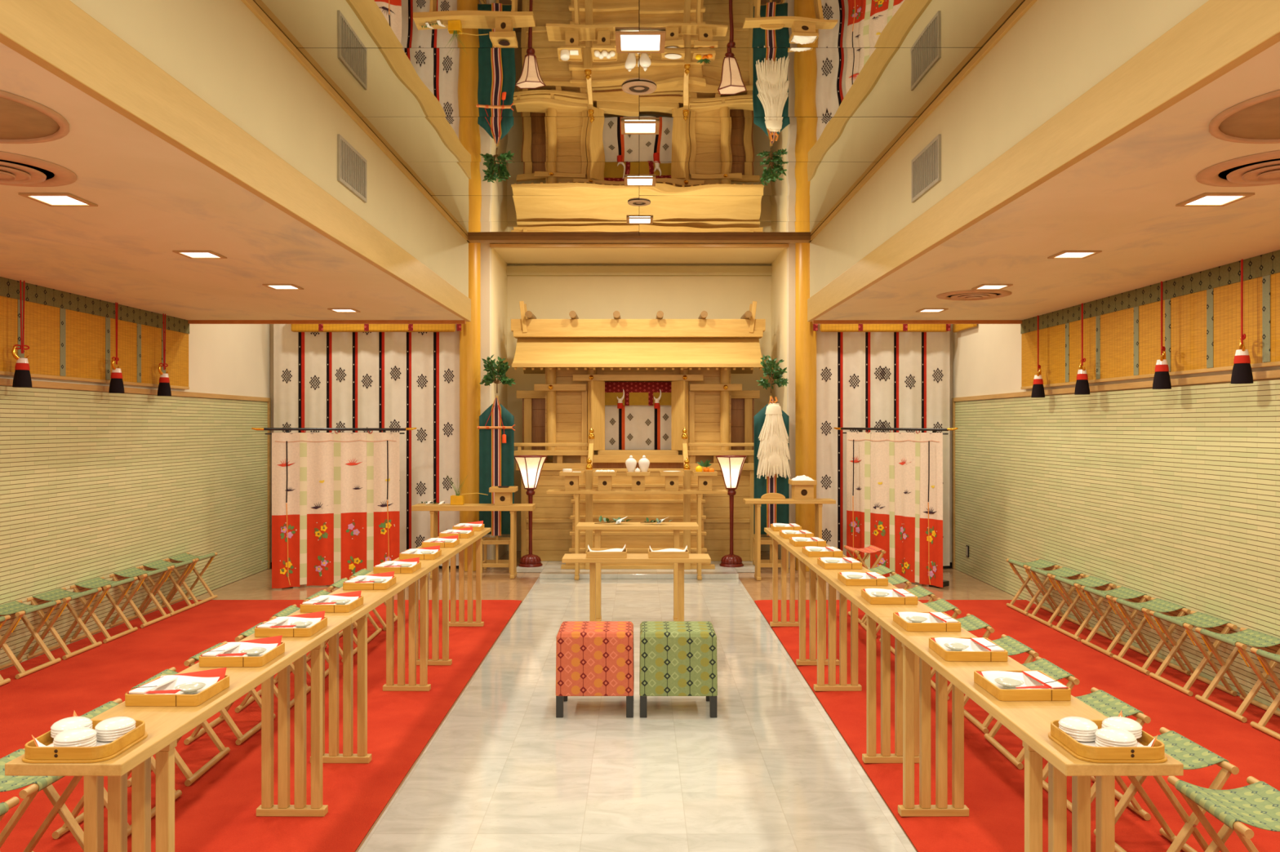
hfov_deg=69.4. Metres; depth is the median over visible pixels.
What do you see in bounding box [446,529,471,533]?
paper
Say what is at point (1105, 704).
folding stool
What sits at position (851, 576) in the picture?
saucer
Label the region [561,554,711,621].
table
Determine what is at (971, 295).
ceiling vent
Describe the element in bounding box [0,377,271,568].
trim
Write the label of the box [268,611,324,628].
paper
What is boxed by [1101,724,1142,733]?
saucer
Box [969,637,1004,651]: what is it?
slip
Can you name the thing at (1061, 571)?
folding stool
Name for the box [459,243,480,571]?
pillar
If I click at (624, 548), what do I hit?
folded paper
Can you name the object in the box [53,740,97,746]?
saucer
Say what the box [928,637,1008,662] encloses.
serving tray
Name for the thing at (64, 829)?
folding stool
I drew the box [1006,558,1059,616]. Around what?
folding stool
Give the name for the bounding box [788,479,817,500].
stand
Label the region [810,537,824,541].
slip
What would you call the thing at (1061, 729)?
saucer
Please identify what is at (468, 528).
paper
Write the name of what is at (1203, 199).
diffuser
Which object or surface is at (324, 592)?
folding stool
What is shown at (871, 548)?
folding stool
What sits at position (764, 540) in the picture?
banner stand
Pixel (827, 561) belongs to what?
saucer
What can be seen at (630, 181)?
diffuser
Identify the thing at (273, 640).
paper
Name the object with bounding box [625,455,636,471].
bottle
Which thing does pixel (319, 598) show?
slip
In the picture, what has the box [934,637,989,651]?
paper
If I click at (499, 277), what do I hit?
wall
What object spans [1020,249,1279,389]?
bamboo blind
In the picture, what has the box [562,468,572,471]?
box
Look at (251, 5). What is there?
trim
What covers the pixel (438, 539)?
paper
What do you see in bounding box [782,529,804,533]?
paper
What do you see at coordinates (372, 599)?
table
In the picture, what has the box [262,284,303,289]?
recessed light
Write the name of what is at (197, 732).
folding stool
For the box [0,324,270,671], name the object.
wall
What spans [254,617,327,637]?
serving tray
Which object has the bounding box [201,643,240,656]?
slip
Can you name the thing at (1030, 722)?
table
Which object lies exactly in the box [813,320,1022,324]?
trim
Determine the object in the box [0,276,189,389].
bamboo blind
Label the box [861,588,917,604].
serving tray
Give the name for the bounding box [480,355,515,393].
branch
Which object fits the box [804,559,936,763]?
table
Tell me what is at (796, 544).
serving tray
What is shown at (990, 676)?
paper
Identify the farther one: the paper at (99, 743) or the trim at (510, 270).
the trim at (510, 270)
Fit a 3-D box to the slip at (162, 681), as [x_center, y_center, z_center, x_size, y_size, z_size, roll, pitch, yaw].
[-1.451,0.778,2.771,0.052,0.008,0.177,0,0,7]
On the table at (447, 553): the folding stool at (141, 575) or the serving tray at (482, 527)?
the serving tray at (482, 527)
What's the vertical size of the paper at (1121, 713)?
0.057 m
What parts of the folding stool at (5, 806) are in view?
seat, rail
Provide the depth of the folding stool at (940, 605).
5.81 m
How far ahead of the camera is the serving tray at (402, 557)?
5.59 m
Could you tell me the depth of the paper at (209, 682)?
2.83 m
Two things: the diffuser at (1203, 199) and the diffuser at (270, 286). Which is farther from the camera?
the diffuser at (270, 286)
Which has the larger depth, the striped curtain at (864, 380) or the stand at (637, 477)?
the striped curtain at (864, 380)
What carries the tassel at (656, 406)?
hanging from the blind at (636, 393)
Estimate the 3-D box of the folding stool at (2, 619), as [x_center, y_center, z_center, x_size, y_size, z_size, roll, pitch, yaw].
[-3.880,1.331,5.300,0.286,0.408,0.400,0,0,0]
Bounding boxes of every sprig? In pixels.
[417,499,433,504]
[594,515,631,524]
[640,517,671,524]
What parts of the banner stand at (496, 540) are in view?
post, post, rail, rail, rail, rail, post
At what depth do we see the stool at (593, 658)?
4.88 m
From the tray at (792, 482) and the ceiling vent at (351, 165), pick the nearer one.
the ceiling vent at (351, 165)
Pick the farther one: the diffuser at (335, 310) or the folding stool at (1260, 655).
the diffuser at (335, 310)
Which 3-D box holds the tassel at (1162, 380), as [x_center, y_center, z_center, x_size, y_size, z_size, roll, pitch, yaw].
[3.278,-0.561,5.793,0.101,0.673,0.112,0,0,40]
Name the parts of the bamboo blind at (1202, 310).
rod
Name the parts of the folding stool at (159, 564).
leg, leg, seat, leg, leg, rail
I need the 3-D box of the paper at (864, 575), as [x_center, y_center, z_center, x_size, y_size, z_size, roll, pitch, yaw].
[1.153,0.788,4.776,0.182,0.032,0.164,0,0,-1]
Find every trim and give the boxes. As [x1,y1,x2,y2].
[0,0,471,321]
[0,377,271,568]
[187,320,465,324]
[240,0,469,242]
[489,244,788,248]
[506,266,772,275]
[807,0,1279,321]
[808,0,1037,243]
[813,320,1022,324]
[951,369,1279,568]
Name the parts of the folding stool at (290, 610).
seat, leg, leg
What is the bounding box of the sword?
[476,404,515,443]
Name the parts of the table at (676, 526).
leg, leg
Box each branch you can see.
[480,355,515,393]
[755,354,788,393]
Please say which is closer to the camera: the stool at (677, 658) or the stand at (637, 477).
the stool at (677, 658)
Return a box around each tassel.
[11,280,31,387]
[108,302,124,393]
[157,313,171,395]
[617,389,624,408]
[653,389,661,408]
[1031,315,1044,397]
[1074,303,1089,395]
[1152,281,1171,389]
[1231,259,1253,383]
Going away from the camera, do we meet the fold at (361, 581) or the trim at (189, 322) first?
the fold at (361, 581)
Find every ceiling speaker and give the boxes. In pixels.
[0,90,69,143]
[1208,89,1279,143]
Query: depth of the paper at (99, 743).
2.31 m
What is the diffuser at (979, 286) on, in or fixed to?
attached to the recessed light at (984, 286)
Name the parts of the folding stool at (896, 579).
leg, seat, rail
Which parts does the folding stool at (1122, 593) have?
rail, leg, leg, seat, leg, leg, rail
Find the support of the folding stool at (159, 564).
on the carpet at (217, 812)
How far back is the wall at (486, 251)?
10.02 m
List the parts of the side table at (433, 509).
leg, leg, leg, leg, leg, foot rail, leg, leg, leg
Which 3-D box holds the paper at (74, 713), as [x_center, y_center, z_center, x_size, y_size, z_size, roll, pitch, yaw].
[-1.397,0.776,2.338,0.170,0.057,0.170,0,0,0]
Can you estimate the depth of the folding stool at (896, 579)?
6.78 m
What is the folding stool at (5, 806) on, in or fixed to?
on the carpet at (217, 812)
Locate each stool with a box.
[0,600,61,679]
[0,615,10,686]
[0,748,84,851]
[0,796,19,821]
[26,587,102,660]
[52,698,182,839]
[70,576,137,643]
[109,566,170,628]
[124,666,230,786]
[139,559,195,616]
[165,552,217,606]
[183,641,275,745]
[234,621,311,712]
[269,604,328,684]
[302,589,357,662]
[327,577,382,644]
[349,568,397,631]
[555,621,634,717]
[639,621,717,717]
[843,545,885,568]
[847,564,896,623]
[860,573,911,637]
[879,585,937,654]
[923,597,961,619]
[930,613,994,700]
[964,634,1039,733]
[984,656,1079,769]
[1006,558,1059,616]
[1027,566,1085,627]
[1042,687,1151,820]
[1052,575,1115,641]
[1080,586,1151,657]
[1093,727,1239,851]
[1112,597,1191,675]
[1149,610,1237,696]
[1167,776,1279,851]
[1195,627,1279,722]
[1249,647,1279,740]
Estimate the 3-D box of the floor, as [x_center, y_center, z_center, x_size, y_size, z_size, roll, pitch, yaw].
[-0.300,1.609,4.950,7.600,0.122,13.300,0,0,0]
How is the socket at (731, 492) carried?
attached to the lantern at (731, 466)
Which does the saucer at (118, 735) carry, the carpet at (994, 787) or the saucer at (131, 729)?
the saucer at (131, 729)
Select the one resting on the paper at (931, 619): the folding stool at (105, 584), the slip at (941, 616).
the slip at (941, 616)
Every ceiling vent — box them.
[0,151,76,186]
[337,133,366,202]
[622,80,656,95]
[627,200,650,206]
[911,133,941,202]
[936,289,1011,300]
[1195,150,1279,186]
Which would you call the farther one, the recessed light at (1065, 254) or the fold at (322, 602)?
the recessed light at (1065, 254)
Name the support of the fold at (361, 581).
on the serving tray at (346, 586)
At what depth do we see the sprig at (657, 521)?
7.27 m
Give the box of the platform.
[516,561,755,578]
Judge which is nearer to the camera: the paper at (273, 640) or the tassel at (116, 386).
the paper at (273, 640)
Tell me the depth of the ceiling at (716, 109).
4.60 m
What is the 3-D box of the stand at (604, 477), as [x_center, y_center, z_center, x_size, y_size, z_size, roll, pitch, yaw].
[-0.345,0.563,9.310,0.238,0.190,0.238,0,0,0]
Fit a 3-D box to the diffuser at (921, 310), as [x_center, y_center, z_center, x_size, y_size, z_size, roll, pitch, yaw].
[2.340,-0.917,7.390,0.155,0.003,0.155,0,0,0]
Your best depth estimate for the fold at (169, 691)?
2.69 m
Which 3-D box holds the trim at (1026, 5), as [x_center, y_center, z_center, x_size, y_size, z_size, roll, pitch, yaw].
[1.493,-1.617,3.259,0.018,0.033,9.718,0,0,0]
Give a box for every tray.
[22,720,147,763]
[124,675,229,706]
[199,642,284,666]
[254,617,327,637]
[300,595,363,613]
[342,576,395,590]
[373,561,421,573]
[399,549,441,559]
[422,538,459,547]
[439,530,474,538]
[452,524,484,531]
[488,486,517,492]
[559,471,584,475]
[586,548,626,558]
[592,471,617,475]
[626,471,650,475]
[648,548,688,558]
[659,471,684,475]
[692,471,717,475]
[770,524,801,531]
[779,530,813,538]
[788,479,817,484]
[789,537,826,546]
[802,546,843,557]
[817,557,862,569]
[837,572,888,586]
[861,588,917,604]
[893,612,960,631]
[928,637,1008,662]
[973,670,1071,701]
[1048,720,1167,763]
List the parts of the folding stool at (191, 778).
rail, seat, leg, leg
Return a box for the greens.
[697,459,711,467]
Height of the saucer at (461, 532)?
0.018 m
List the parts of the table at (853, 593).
post, post, post, post, post, post, post, post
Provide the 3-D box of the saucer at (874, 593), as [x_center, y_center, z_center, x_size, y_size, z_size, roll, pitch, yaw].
[1.115,0.789,4.276,0.084,0.018,0.084,0,0,0]
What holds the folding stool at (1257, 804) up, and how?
on the carpet at (994, 787)
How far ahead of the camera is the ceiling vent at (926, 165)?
4.79 m
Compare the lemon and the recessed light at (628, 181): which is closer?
the recessed light at (628, 181)
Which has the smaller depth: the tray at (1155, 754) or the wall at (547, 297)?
the tray at (1155, 754)
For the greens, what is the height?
0.085 m
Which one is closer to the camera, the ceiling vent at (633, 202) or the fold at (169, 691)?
the fold at (169, 691)
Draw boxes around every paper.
[31,711,77,746]
[35,715,112,746]
[143,675,219,694]
[176,667,226,682]
[215,642,278,657]
[237,635,282,646]
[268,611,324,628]
[269,616,321,628]
[313,591,361,604]
[314,595,358,604]
[357,575,392,582]
[368,571,394,578]
[386,560,417,567]
[395,557,419,563]
[408,548,438,554]
[419,545,439,551]
[430,537,457,542]
[441,534,458,540]
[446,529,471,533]
[456,527,472,531]
[458,523,482,526]
[469,520,483,525]
[587,545,625,551]
[649,545,687,551]
[773,523,792,526]
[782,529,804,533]
[791,537,816,541]
[804,546,833,551]
[820,557,851,563]
[840,572,875,578]
[864,588,906,597]
[897,612,945,622]
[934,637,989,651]
[981,671,1050,689]
[1077,715,1155,746]
[1118,711,1158,746]
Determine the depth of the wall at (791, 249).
10.02 m
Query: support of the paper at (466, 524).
on the paper at (481, 522)
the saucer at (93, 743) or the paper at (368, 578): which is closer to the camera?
the saucer at (93, 743)
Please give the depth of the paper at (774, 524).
7.25 m
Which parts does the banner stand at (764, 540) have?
post, rail, rail, rail, rail, post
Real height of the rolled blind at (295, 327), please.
0.225 m
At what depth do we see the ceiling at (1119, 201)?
4.16 m
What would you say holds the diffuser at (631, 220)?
attached to the recessed light at (629, 220)
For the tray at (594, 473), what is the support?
on the stand at (604, 477)
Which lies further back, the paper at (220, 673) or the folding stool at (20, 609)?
the folding stool at (20, 609)
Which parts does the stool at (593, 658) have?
leg, leg, leg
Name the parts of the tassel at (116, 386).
cord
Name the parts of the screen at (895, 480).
cord, cloth panel, cloth panel, hem cord, cloth panel, cord, cloth panel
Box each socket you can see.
[525,489,534,496]
[727,488,736,496]
[965,545,968,557]
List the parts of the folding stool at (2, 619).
seat, leg, rail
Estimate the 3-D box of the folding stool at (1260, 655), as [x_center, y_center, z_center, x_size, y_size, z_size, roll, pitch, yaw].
[3.245,1.331,4.497,0.286,0.408,0.400,0,0,0]
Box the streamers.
[756,396,791,479]
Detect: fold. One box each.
[125,689,181,693]
[200,653,246,656]
[255,625,295,627]
[314,602,335,604]
[355,581,373,582]
[1015,684,1068,688]
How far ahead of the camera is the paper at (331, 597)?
4.17 m
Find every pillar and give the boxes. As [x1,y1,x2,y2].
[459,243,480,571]
[795,243,816,571]
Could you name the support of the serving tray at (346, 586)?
on the table at (372, 599)
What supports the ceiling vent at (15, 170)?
in the ceiling at (153, 199)
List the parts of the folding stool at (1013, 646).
leg, leg, seat, rail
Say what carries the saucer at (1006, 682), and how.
on the paper at (990, 676)
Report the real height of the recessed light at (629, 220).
0.007 m
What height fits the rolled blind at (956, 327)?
0.245 m
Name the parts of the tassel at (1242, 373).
cord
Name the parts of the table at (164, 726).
post, post, post, post, post, post, post, post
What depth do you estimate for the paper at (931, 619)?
3.80 m
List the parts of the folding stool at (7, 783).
leg, rail, seat, leg, leg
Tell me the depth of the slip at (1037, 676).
2.81 m
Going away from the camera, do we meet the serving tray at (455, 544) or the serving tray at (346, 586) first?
the serving tray at (346, 586)
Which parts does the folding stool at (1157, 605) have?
rail, leg, leg, seat, leg, leg, rail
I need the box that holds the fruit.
[702,466,709,471]
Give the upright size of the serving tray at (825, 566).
0.034 m
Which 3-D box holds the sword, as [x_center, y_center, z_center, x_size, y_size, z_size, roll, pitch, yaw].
[-1.498,-0.010,9.677,0.398,0.396,0.052,0,0,0]
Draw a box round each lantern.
[514,455,546,567]
[715,455,746,567]
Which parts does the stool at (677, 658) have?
leg, leg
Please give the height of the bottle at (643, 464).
0.178 m
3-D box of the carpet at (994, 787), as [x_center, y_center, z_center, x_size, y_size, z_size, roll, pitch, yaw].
[2.203,1.543,3.265,2.385,0.014,9.690,0,0,0]
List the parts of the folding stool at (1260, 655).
rail, tie cord, leg, seat, leg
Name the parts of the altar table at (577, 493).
leg, leg, leg, leg, leg, foot rail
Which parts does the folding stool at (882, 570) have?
leg, seat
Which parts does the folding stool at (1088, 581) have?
rail, leg, leg, seat, leg, leg, rail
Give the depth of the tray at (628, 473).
9.19 m
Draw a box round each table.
[4,617,351,851]
[287,559,442,763]
[396,528,490,665]
[411,503,535,578]
[546,489,727,580]
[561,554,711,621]
[576,522,698,621]
[742,498,835,581]
[764,528,847,665]
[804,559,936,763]
[878,617,1183,851]
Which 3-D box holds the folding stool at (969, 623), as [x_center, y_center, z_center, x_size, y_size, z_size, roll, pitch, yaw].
[1.845,1.331,5.345,0.286,0.408,0.400,0,0,2]
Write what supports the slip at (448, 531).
on the paper at (455, 531)
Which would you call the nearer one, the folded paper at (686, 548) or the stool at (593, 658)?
the stool at (593, 658)
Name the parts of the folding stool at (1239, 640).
tie cord, rail, leg, leg, seat, tie cord, leg, leg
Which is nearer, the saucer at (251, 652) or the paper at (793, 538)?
the saucer at (251, 652)
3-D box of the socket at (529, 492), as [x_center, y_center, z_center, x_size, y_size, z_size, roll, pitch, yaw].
[-1.159,0.718,9.850,0.100,0.072,0.100,0,0,0]
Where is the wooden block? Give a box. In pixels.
[760,493,785,499]
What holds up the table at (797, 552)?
on the carpet at (994, 787)
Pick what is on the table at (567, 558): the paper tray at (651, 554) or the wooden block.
the paper tray at (651, 554)
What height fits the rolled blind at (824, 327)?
0.225 m
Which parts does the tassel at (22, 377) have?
cord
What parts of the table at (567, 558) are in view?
leg, leg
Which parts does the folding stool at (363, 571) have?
seat, leg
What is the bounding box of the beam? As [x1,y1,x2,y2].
[466,235,812,243]
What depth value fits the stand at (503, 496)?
9.32 m
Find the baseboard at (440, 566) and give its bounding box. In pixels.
[271,562,951,568]
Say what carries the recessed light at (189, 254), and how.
in the ceiling at (153, 199)
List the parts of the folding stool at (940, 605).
seat, rail, leg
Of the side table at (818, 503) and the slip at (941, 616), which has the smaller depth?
the slip at (941, 616)
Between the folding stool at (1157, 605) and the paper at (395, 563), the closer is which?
the paper at (395, 563)
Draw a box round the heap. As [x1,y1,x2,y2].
[791,475,813,480]
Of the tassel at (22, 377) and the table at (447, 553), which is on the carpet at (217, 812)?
the table at (447, 553)
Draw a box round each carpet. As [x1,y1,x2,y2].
[0,600,521,851]
[754,600,1279,851]
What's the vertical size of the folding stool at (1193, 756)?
0.408 m
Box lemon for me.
[695,466,702,471]
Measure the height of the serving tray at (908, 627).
0.034 m
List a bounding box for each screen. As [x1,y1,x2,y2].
[251,427,416,588]
[833,426,957,587]
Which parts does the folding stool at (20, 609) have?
leg, leg, tie cord, seat, leg, rail, leg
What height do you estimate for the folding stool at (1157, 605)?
0.408 m
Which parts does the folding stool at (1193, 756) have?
leg, leg, leg, seat, rail, leg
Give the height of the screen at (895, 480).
1.528 m
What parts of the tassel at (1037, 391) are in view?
cord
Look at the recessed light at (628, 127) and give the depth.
5.06 m
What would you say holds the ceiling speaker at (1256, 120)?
attached to the ceiling at (1119, 201)
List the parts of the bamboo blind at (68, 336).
rod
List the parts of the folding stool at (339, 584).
rail, seat, leg, leg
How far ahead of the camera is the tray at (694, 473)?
9.19 m
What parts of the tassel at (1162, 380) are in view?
cord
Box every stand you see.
[481,395,510,573]
[488,486,517,505]
[559,471,584,490]
[592,471,617,490]
[626,471,650,490]
[659,471,684,490]
[692,471,717,490]
[752,395,788,573]
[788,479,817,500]
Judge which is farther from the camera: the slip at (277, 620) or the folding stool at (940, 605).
the folding stool at (940, 605)
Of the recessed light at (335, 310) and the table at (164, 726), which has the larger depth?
the recessed light at (335, 310)
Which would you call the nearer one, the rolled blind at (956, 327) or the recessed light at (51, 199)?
the recessed light at (51, 199)
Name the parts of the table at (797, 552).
post, post, post, post, post, post, post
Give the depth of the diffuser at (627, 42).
3.93 m
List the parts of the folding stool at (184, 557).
leg, leg, seat, leg, leg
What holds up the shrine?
on the platform
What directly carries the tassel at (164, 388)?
hanging from the bamboo blind at (68, 336)
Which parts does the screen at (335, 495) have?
cloth panel, cord, cloth panel, hem cord, cloth panel, cloth panel, cord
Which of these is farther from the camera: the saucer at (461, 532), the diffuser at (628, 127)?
the saucer at (461, 532)
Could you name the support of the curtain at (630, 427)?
hanging from the shrine
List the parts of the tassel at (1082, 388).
cord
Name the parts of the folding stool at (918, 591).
seat, rail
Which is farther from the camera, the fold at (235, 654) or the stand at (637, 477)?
the stand at (637, 477)
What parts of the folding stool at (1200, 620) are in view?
tie cord, rail, leg, leg, tie cord, seat, leg, leg, rail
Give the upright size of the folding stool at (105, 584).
0.408 m
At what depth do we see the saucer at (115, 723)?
2.35 m
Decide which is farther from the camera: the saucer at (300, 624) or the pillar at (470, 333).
the pillar at (470, 333)
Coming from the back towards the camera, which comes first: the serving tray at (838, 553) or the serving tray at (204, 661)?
the serving tray at (838, 553)
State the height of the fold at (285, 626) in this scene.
0.005 m
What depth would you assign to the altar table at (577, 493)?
9.21 m
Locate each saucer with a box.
[50,716,92,731]
[50,723,93,733]
[53,727,97,742]
[53,734,96,745]
[53,737,97,746]
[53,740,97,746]
[94,716,136,731]
[94,724,135,733]
[96,726,135,736]
[96,733,126,738]
[96,737,118,741]
[174,682,205,693]
[240,647,266,657]
[289,621,312,628]
[330,599,350,604]
[368,578,386,582]
[396,564,412,567]
[420,551,434,554]
[440,540,453,542]
[457,531,467,533]
[795,538,807,541]
[808,548,822,551]
[825,560,839,563]
[846,574,862,578]
[871,591,889,596]
[906,616,927,622]
[943,642,968,651]
[994,677,1023,688]
[1057,716,1097,731]
[1058,724,1097,733]
[1058,726,1095,736]
[1066,733,1096,738]
[1071,737,1095,742]
[1094,727,1136,742]
[1094,739,1110,746]
[1095,735,1137,746]
[1095,737,1137,746]
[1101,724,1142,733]
[1101,727,1142,736]
[1102,716,1142,731]
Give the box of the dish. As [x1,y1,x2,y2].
[497,485,509,488]
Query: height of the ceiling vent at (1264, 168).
0.031 m
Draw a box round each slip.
[128,675,177,693]
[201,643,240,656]
[256,617,288,628]
[302,595,329,604]
[344,576,366,582]
[374,561,394,567]
[400,549,417,554]
[422,538,437,542]
[440,529,453,533]
[453,524,465,526]
[789,523,799,526]
[799,530,812,533]
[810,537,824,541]
[825,546,840,551]
[842,557,860,563]
[866,572,885,578]
[892,588,915,596]
[928,612,957,622]
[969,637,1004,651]
[1022,671,1066,688]
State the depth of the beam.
8.00 m
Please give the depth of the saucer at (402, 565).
5.17 m
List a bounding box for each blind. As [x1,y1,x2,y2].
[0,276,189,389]
[291,324,461,332]
[604,382,671,405]
[813,324,950,332]
[952,324,977,332]
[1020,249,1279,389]
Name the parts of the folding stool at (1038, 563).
rail, leg, leg, seat, leg, leg, rail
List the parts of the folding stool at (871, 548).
leg, leg, seat, leg, leg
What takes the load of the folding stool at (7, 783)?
on the carpet at (217, 812)
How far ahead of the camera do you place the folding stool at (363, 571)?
6.94 m
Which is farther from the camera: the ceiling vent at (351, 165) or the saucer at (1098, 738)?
the ceiling vent at (351, 165)
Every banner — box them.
[479,397,514,535]
[754,397,789,535]
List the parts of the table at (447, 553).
post, post, post, post, post, post, post, post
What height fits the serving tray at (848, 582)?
0.034 m
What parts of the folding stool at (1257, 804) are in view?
leg, rail, leg, seat, leg, rail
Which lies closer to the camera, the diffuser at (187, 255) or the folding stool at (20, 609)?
the diffuser at (187, 255)
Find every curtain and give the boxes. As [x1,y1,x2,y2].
[273,324,459,566]
[604,405,671,449]
[816,324,950,566]
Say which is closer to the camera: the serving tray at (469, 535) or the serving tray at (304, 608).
the serving tray at (304, 608)
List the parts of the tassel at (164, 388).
cord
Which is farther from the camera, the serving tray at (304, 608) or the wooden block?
the wooden block
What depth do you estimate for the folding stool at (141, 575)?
7.13 m
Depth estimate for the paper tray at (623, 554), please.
5.92 m
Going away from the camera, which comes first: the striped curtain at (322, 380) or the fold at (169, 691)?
the fold at (169, 691)
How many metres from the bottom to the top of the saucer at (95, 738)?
0.017 m
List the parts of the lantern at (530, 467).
lamp shade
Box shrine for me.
[511,301,765,569]
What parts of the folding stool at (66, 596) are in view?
rail, leg, leg, seat, leg, leg, rail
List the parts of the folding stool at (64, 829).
leg, seat, leg, rail, leg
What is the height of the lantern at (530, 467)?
1.173 m
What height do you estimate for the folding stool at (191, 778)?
0.408 m
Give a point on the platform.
(549, 570)
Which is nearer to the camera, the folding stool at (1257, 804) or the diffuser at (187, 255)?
the folding stool at (1257, 804)
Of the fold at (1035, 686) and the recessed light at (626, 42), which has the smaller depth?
the fold at (1035, 686)
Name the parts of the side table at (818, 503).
leg, leg, foot rail, leg, leg, leg, leg, rail, leg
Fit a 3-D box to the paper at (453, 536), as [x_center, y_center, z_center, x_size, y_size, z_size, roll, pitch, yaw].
[-1.339,0.782,6.245,0.196,0.053,0.197,0,0,0]
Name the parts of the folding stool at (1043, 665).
leg, leg, seat, rail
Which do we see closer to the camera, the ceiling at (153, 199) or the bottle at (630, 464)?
the ceiling at (153, 199)
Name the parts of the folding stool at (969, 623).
leg, leg, seat, rail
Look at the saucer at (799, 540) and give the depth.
6.29 m
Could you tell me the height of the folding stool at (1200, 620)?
0.408 m
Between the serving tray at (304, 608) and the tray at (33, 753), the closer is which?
the tray at (33, 753)
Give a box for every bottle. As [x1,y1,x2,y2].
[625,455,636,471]
[638,455,649,471]
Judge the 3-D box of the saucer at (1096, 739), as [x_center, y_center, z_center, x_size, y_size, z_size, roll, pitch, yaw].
[1.181,0.776,2.287,0.092,0.017,0.092,0,0,0]
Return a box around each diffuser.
[30,195,84,204]
[182,253,217,257]
[269,285,297,288]
[334,310,355,311]
[620,35,660,49]
[624,123,655,132]
[627,178,652,184]
[629,218,650,222]
[920,310,941,311]
[977,285,1005,288]
[1056,253,1092,257]
[1188,195,1242,204]
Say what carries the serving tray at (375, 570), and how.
on the table at (372, 599)
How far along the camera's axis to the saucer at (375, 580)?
4.67 m
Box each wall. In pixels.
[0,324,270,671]
[270,243,491,568]
[491,248,506,559]
[506,264,771,551]
[771,248,786,559]
[786,243,952,568]
[952,324,1279,711]
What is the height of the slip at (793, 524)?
0.008 m
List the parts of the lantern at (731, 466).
lamp shade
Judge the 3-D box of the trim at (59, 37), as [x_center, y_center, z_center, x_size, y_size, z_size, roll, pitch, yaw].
[-1.499,-1.006,3.266,0.038,0.197,9.732,0,0,0]
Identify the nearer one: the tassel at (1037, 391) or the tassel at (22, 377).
the tassel at (22, 377)
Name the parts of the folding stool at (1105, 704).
leg, seat, leg, rail, leg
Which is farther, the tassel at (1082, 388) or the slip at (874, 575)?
the tassel at (1082, 388)
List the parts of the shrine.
railing post, corner post, wing post, rail, railing, newel post, handrail, door, sill, ground sill, ground sill, panel, door, post, handrail, newel post, railing, railing post, rail, wing post, corner post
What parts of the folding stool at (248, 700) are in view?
leg, rail, seat, leg, leg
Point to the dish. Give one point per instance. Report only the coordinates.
(504, 486)
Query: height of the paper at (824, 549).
0.032 m
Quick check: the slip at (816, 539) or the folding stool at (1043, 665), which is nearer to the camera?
the folding stool at (1043, 665)
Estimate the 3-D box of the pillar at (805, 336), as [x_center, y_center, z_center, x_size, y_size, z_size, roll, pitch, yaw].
[1.785,-0.209,9.890,0.224,3.518,0.224,0,0,0]
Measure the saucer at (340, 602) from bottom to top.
0.018 m
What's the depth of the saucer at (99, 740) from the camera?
2.33 m
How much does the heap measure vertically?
0.064 m
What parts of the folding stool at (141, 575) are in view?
rail, leg, leg, seat, leg, leg, rail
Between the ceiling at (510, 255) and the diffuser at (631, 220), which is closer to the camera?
the diffuser at (631, 220)
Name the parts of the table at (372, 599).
post, post, post, post, post, post, post, post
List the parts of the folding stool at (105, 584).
rail, leg, leg, seat, leg, leg, rail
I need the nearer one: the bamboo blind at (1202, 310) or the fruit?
the bamboo blind at (1202, 310)
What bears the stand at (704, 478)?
on the altar table at (577, 493)
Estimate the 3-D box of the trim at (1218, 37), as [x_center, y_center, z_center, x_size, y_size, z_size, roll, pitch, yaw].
[1.499,-1.006,3.266,0.038,0.197,9.732,0,0,0]
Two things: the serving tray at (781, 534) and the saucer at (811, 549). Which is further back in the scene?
the serving tray at (781, 534)
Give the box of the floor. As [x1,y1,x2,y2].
[188,551,1022,851]
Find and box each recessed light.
[17,192,97,206]
[172,250,226,258]
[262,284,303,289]
[327,308,359,312]
[615,31,665,53]
[620,120,659,134]
[623,177,655,186]
[626,217,653,223]
[915,308,948,312]
[971,284,1013,289]
[1047,250,1102,258]
[1175,192,1254,206]
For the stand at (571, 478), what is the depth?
9.24 m
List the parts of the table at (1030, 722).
post, post, post, post, post, post, post, post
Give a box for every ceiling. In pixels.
[0,0,468,319]
[253,0,1025,235]
[489,243,788,264]
[809,0,1279,319]
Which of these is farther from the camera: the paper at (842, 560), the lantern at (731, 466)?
the lantern at (731, 466)
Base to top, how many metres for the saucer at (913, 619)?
0.018 m
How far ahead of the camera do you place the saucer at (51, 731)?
2.32 m
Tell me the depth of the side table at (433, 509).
9.31 m
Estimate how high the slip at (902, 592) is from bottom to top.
0.008 m
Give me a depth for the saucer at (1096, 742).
2.28 m
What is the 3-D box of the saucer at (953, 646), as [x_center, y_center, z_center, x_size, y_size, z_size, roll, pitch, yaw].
[1.122,0.789,3.269,0.084,0.018,0.084,0,0,0]
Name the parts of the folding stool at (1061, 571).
rail, leg, leg, seat, leg, leg, rail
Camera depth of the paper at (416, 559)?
5.27 m
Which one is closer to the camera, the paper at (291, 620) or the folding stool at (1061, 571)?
the paper at (291, 620)
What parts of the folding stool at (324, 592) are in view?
seat, leg, leg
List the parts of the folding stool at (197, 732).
leg, rail, seat, leg, leg, leg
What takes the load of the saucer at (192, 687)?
on the paper at (209, 682)
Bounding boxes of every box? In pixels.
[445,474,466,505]
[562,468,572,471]
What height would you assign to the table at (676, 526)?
0.766 m
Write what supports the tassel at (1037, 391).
hanging from the bamboo blind at (1202, 310)

